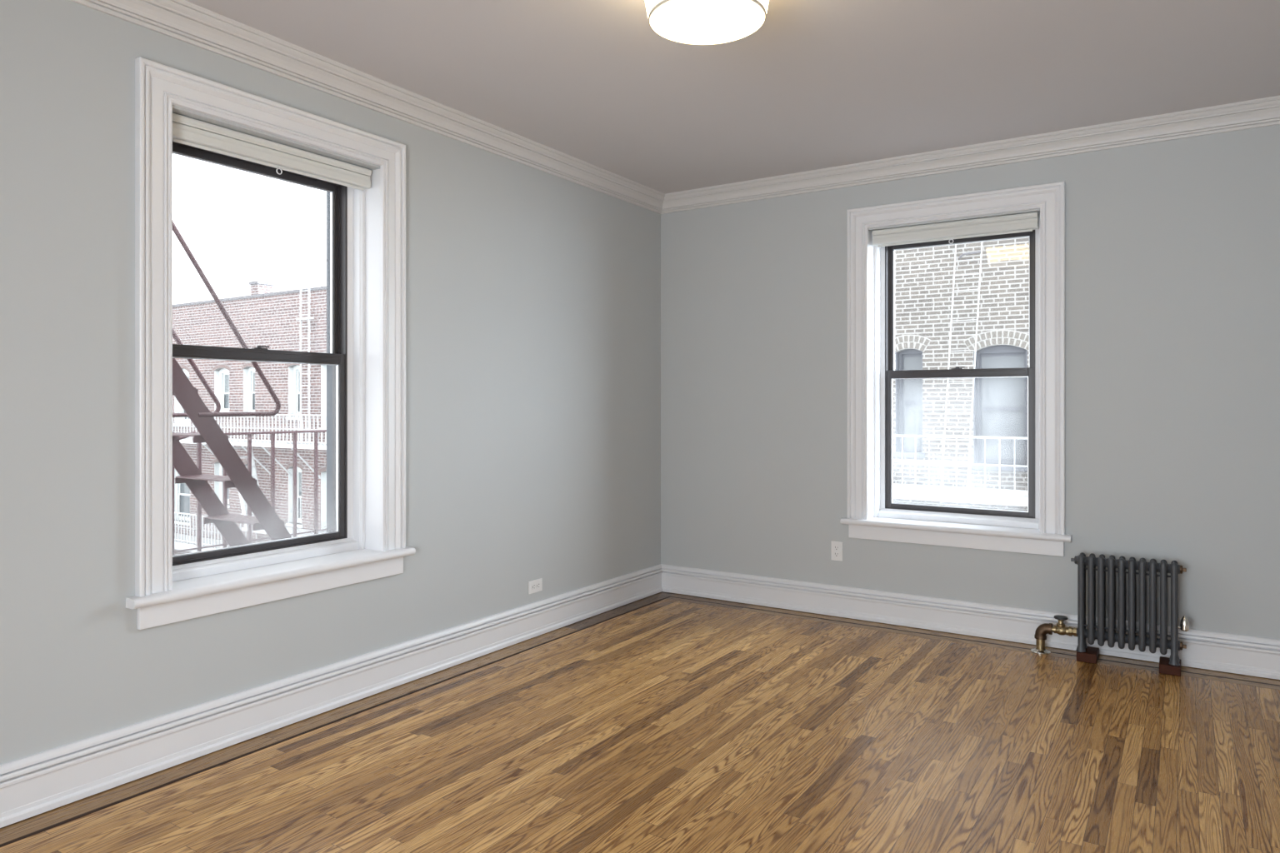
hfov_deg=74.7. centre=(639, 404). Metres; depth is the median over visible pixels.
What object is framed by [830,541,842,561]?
electrical outlet
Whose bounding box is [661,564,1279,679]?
baseboard
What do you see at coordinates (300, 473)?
blind
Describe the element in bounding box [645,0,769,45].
ceiling light
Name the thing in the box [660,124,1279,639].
wall
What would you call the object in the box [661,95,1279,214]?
trim
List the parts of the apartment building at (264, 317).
sash, pane, sash, pane, sash, pane, sash, sash, pane, pane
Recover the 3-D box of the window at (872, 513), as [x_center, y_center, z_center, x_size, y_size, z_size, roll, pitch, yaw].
[1.810,-0.181,4.819,1.226,1.958,0.381,0,0,33]
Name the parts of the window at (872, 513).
sash, frame, sash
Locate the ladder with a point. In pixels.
(981, 251)
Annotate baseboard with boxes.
[0,564,662,828]
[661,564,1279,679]
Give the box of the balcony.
[892,435,1027,506]
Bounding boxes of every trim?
[69,0,664,214]
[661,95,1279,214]
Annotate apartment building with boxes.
[172,274,326,555]
[892,237,1029,511]
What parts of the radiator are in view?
tie rod, tie rod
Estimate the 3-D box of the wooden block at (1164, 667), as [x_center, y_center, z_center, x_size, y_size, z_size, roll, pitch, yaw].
[2.540,1.257,4.021,0.088,0.044,0.150,0,0,33]
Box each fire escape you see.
[172,220,326,555]
[172,254,326,552]
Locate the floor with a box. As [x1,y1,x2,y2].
[0,591,1279,852]
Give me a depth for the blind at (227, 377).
23.87 m
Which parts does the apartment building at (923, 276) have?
sash, pane, sash, pane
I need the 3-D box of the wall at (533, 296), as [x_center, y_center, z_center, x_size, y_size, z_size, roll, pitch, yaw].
[-1.506,-0.065,3.512,0.320,2.690,6.190,0,0,33]
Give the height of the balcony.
1.717 m
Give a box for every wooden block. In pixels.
[1076,646,1099,664]
[1159,656,1180,676]
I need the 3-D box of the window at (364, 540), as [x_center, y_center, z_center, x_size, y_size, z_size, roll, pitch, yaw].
[-1.521,-0.205,3.434,0.381,1.958,1.226,0,0,33]
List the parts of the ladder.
rail, rail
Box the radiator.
[1070,552,1189,665]
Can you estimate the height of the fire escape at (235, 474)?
3.584 m
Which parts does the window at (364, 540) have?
sash, sash, frame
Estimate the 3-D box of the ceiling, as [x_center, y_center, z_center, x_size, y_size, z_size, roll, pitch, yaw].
[0.148,-1.470,2.434,4.270,0.120,6.190,0,0,33]
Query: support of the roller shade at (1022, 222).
attached to the window at (872, 513)
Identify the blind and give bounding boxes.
[225,375,229,394]
[253,372,254,391]
[299,472,301,491]
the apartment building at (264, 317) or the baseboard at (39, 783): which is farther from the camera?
the apartment building at (264, 317)
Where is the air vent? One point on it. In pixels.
(1184, 624)
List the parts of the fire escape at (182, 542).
railing, railing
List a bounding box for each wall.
[0,0,660,764]
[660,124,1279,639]
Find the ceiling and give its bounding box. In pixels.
[185,0,1279,194]
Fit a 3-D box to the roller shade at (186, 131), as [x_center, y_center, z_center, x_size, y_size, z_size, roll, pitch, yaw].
[-1.470,-0.991,3.401,0.062,0.124,0.893,0,0,33]
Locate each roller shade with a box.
[172,113,371,190]
[872,211,1039,247]
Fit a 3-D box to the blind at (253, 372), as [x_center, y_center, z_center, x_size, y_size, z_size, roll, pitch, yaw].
[-10.595,-0.611,23.122,0.209,0.594,0.004,0,0,33]
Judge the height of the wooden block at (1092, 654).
0.044 m
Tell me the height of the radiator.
0.480 m
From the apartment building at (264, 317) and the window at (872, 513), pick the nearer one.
the window at (872, 513)
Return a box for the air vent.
[1178,615,1189,631]
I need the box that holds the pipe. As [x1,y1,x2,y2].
[1030,615,1076,654]
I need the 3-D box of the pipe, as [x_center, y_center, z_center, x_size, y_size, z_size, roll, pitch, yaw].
[2.117,1.181,4.296,0.214,0.195,0.094,0,0,33]
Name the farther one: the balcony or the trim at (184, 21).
the balcony
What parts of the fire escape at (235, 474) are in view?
handrail, handrail, rail, rail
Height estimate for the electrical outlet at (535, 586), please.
0.070 m
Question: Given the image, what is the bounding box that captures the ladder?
[940,241,982,488]
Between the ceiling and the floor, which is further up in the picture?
the ceiling
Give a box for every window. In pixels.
[125,56,415,629]
[840,181,1071,556]
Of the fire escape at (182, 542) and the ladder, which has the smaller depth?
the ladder
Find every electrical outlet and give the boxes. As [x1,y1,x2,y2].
[528,578,542,594]
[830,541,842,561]
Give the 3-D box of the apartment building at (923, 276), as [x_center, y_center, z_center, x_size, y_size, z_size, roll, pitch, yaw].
[7.310,0.990,16.566,8.300,14.580,9.050,0,0,33]

